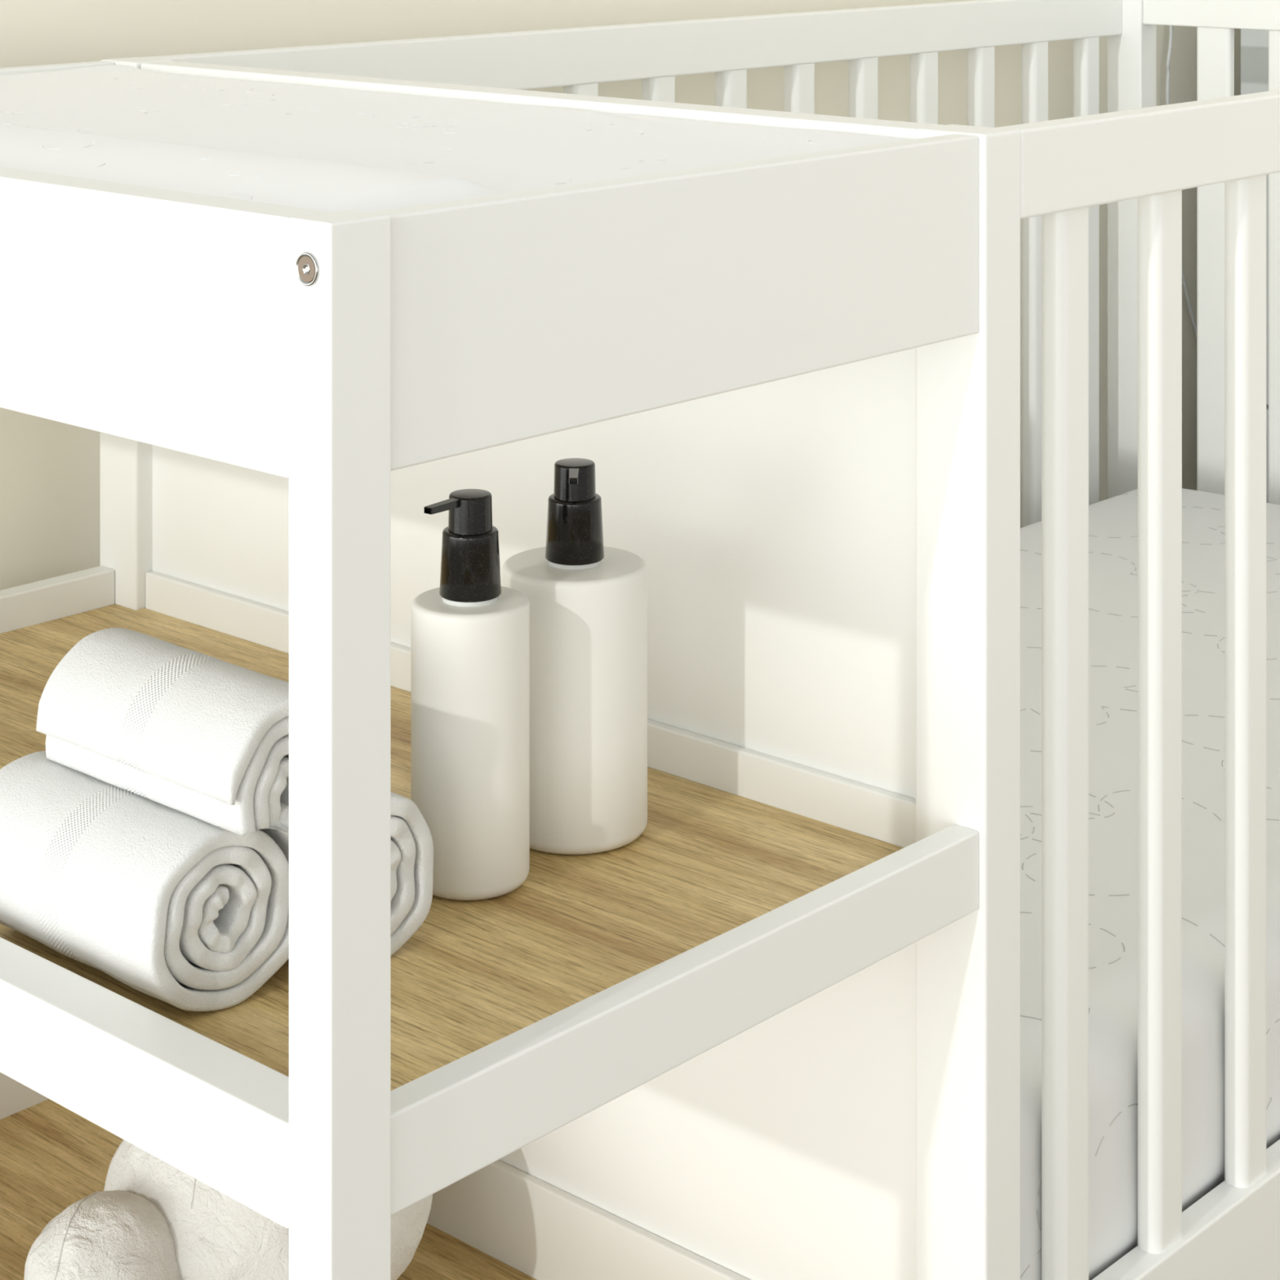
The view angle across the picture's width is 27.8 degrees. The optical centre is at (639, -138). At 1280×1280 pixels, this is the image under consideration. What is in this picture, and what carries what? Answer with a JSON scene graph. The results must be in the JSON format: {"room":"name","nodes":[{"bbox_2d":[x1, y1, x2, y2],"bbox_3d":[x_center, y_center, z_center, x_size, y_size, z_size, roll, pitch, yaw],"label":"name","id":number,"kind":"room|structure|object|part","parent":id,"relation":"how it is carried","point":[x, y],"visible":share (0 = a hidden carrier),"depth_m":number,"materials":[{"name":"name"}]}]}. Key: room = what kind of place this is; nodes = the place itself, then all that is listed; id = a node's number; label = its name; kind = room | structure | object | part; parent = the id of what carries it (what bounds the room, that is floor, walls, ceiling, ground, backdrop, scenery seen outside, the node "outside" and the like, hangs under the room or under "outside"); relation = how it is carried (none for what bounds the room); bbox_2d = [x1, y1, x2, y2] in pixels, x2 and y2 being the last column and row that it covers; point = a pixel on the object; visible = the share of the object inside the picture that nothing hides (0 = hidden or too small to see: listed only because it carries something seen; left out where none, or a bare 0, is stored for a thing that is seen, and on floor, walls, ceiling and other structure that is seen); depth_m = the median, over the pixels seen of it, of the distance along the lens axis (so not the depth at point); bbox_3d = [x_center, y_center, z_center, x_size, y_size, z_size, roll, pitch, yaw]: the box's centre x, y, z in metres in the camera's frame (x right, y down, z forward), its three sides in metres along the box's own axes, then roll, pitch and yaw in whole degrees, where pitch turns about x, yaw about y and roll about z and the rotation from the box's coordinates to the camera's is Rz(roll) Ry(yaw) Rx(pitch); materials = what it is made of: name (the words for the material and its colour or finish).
{"room":"children's room","nodes":[
{"label":"children's room","id":0,"kind":"room"},
{"bbox_2d":[0,0,1240,590],"bbox_3d":[-0.063,-0.226,2.398,0.100,2.500,2.810,0,0,42],"label":"wall","id":1,"kind":"structure","parent":0,"point":[50,470],"depth_m":2.14,"materials":[{"name":"white paint"}]},
{"bbox_2d":[1165,25,1196,337],"bbox_3d":[0.722,0.459,3.175,0.004,1.122,0.290,0,0,42],"label":"power cord","id":2,"kind":"object","parent":1,"relation":"attached to","point":[1171,33],"visible":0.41,"depth_m":3.07,"materials":[{"name":"white plastic"}]},
{"bbox_3d":[0.317,1.049,0.267,3.524,0.050,5.460,0,0,42],"label":"floor","id":3,"kind":"structure","parent":0,"visible":0},
{"bbox_2d":[0,61,978,1279],"bbox_3d":[-0.255,0.584,1.465,0.780,0.880,0.471,0,0,42],"label":"table","id":4,"kind":"object","parent":3,"relation":"on","point":[332,354],"visible":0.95,"depth_m":1.16,"materials":[{"name":"white wood"}]},
{"bbox_3d":[-0.528,0.857,1.726,0.017,0.078,0.422,0,0,42],"label":"shelf rail","id":5,"kind":"part","parent":4,"relation":"part of","materials":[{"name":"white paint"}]},
{"bbox_3d":[-0.529,0.197,1.726,0.016,0.105,0.422,0,0,42],"label":"rail","id":6,"kind":"part","parent":4,"relation":"part of","materials":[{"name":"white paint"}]},
{"bbox_3d":[-0.528,0.533,1.726,0.017,0.042,0.422,0,0,42],"label":"shelf rail","id":7,"kind":"part","parent":4,"relation":"part of","materials":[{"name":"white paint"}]},
{"bbox_2d":[0,751,288,1011],"bbox_3d":[-0.249,0.495,1.265,0.163,0.085,0.096,0,0,42],"label":"rolled towel","id":8,"kind":"object","parent":4,"relation":"on","point":[187,912],"visible":0.98,"depth_m":1.22,"materials":[{"name":"white fabric"}]},
{"bbox_3d":[-0.403,0.532,1.302,0.727,0.043,0.028,0,0,42],"label":"shelf rail","id":9,"kind":"part","parent":4,"relation":"part of","materials":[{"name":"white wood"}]},
{"bbox_3d":[-0.404,0.197,1.301,0.727,0.106,0.024,0,0,42],"label":"rail","id":10,"kind":"part","parent":4,"relation":"part of","materials":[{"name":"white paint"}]},
{"bbox_2d":[23,1139,432,1279],"bbox_3d":[-0.246,0.789,1.534,0.205,0.181,0.256,0,0,42],"label":"plush toy","id":11,"kind":"object","parent":4,"relation":"on","point":[151,1220],"visible":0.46,"depth_m":1.47,"materials":[{"name":"white fabric"}]},
{"bbox_2d":[0,1098,536,1279],"bbox_3d":[-0.247,0.883,1.474,0.739,0.012,0.434,0,0,42],"label":"shelf","id":12,"kind":"object","parent":4,"relation":"attached to","point":[52,1157],"depth_m":1.70,"materials":[{"name":"brown wood"}]},
{"bbox_2d":[302,263,310,274],"bbox_3d":[-0.134,0.163,1.038,0.005,0.004,0.001,0,0,42],"label":"socket","id":13,"kind":"object","parent":4,"relation":"attached to","point":[305,267],"depth_m":1.04,"materials":[{"name":"silver metal"}]},
{"bbox_3d":[-0.122,0.584,1.051,0.026,0.880,0.033,0,0,42],"label":"leg","id":14,"kind":"part","parent":4,"relation":"part of","materials":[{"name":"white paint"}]},
{"bbox_2d":[288,791,433,955],"bbox_3d":[-0.184,0.497,1.316,0.162,0.080,0.075,0,0,42],"label":"rolled towel","id":15,"kind":"object","parent":4,"relation":"on","point":[411,840],"visible":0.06,"depth_m":1.28,"materials":[{"name":"white fabric"}]},
{"bbox_2d":[35,627,288,862],"bbox_3d":[-0.218,0.440,1.278,0.159,0.094,0.082,0,0,42],"label":"rolled towel","id":16,"kind":"object","parent":15,"relation":"on","point":[204,737],"visible":0.83,"depth_m":1.25,"materials":[{"name":"white fabric"}]},
{"bbox_2d":[0,604,903,1090],"bbox_3d":[-0.247,0.544,1.474,0.739,0.012,0.434,0,0,42],"label":"shelf","id":17,"kind":"object","parent":4,"relation":"attached to","point":[719,849],"depth_m":1.36,"materials":[{"name":"brown wood"}]},
{"bbox_2d":[0,65,912,212],"bbox_3d":[-0.251,0.176,1.470,0.737,0.075,0.429,0,0,42],"label":"changing pad","id":18,"kind":"object","parent":4,"relation":"on","point":[331,149],"visible":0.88,"depth_m":1.38,"materials":[{"name":"white fabric"}]},
{"bbox_2d":[411,488,529,900],"bbox_3d":[-0.090,0.435,1.365,0.062,0.205,0.065,0,0,42],"label":"soap dispenser","id":19,"kind":"object","parent":4,"relation":"on","point":[470,633],"visible":0.96,"depth_m":1.34,"materials":[{"name":"white plastic"}]},
{"bbox_3d":[-0.102,0.335,1.349,0.005,0.004,0.026,0,0,38],"label":"spout","id":20,"kind":"part","parent":19,"relation":"part of","materials":[{"name":"black plastic"}]},
{"bbox_2d":[502,457,647,854],"bbox_3d":[-0.036,0.435,1.436,0.081,0.205,0.081,0,0,42],"label":"soap dispenser","id":21,"kind":"object","parent":4,"relation":"on","point":[588,598],"visible":0.92,"depth_m":1.40,"materials":[{"name":"white plastic"}]},
{"bbox_3d":[-0.036,0.335,1.416,0.005,0.004,0.026,0,0,0],"label":"spout","id":22,"kind":"part","parent":21,"relation":"part of","materials":[{"name":"black plastic"}]},
{"bbox_3d":[0.032,0.197,1.219,0.016,0.105,0.422,0,0,42],"label":"rail","id":23,"kind":"part","parent":4,"relation":"part of","materials":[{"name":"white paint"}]},
{"bbox_3d":[0.032,0.533,1.219,0.017,0.042,0.422,0,0,42],"label":"shelf rail","id":24,"kind":"part","parent":4,"relation":"part of","materials":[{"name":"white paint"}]},
{"bbox_2d":[100,0,1279,1279],"bbox_3d":[0.365,0.584,2.149,0.780,0.880,1.404,0,0,42],"label":"crib","id":25,"kind":"object","parent":3,"relation":"on","point":[832,556],"visible":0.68,"depth_m":1.51,"materials":[{"name":"white wood"}]},
{"bbox_3d":[-0.368,0.584,1.889,0.044,0.880,0.034,0,0,42],"label":"post","id":26,"kind":"part","parent":25,"relation":"part of","materials":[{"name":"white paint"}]},
{"bbox_3d":[-0.094,0.584,1.644,0.689,0.760,0.010,0,0,42],"label":"panel","id":27,"kind":"part","parent":25,"relation":"part of","materials":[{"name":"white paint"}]},
{"bbox_3d":[-0.095,0.174,1.643,0.688,0.059,0.030,0,0,42],"label":"rail","id":28,"kind":"part","parent":25,"relation":"part of","materials":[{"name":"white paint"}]},
{"bbox_3d":[0.084,0.168,2.404,0.020,0.048,1.335,0,0,42],"label":"rail","id":29,"kind":"part","parent":25,"relation":"part of","materials":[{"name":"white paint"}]},
{"bbox_3d":[0.177,0.584,1.396,0.046,0.880,0.034,0,0,42],"label":"post","id":30,"kind":"part","parent":25,"relation":"part of","materials":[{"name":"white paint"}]},
{"bbox_3d":[0.552,0.584,2.904,0.044,0.880,0.034,0,0,42],"label":"post","id":31,"kind":"part","parent":25,"relation":"part of","materials":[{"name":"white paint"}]},
{"bbox_3d":[0.646,0.168,1.895,0.020,0.048,1.335,0,0,42],"label":"rail","id":32,"kind":"part","parent":25,"relation":"part of","materials":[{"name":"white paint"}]},
{"bbox_2d":[1020,488,1279,1279],"bbox_3d":[0.376,0.757,2.135,0.704,0.172,1.319,0,0,42],"label":"mattress","id":33,"kind":"object","parent":25,"relation":"on","point":[1113,521],"visible":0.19,"depth_m":1.73,"materials":[{"name":"white fabric"}]},
{"bbox_3d":[0.646,0.876,1.895,0.020,0.130,1.335,0,0,42],"label":"rail","id":34,"kind":"part","parent":25,"relation":"part of","materials":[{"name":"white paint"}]},
{"bbox_3d":[0.822,0.162,2.655,0.689,0.036,0.022,0,0,42],"label":"rail","id":35,"kind":"part","parent":25,"relation":"part of","materials":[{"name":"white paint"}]},
{"bbox_2d":[1240,28,1268,502],"bbox_3d":[1.023,0.496,2.935,0.599,1.055,0.327,0,0,42],"label":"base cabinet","id":36,"kind":"object","parent":3,"relation":"on","point":[1254,42],"visible":0.02,"depth_m":3.00,"materials":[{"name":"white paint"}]},
{"bbox_3d":[0.927,0.136,2.828,0.595,0.325,0.016,0,0,42],"label":"drawer","id":37,"kind":"part","parent":36,"relation":"part of","materials":[{"name":"white paint"}]},
{"bbox_3d":[0.927,0.466,2.828,0.595,0.325,0.016,0,0,42],"label":"drawer","id":38,"kind":"part","parent":36,"relation":"part of","materials":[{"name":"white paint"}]},
{"bbox_3d":[0.927,0.796,2.828,0.595,0.325,0.016,0,0,42],"label":"drawer","id":39,"kind":"part","parent":36,"relation":"part of","materials":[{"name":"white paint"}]}
]}

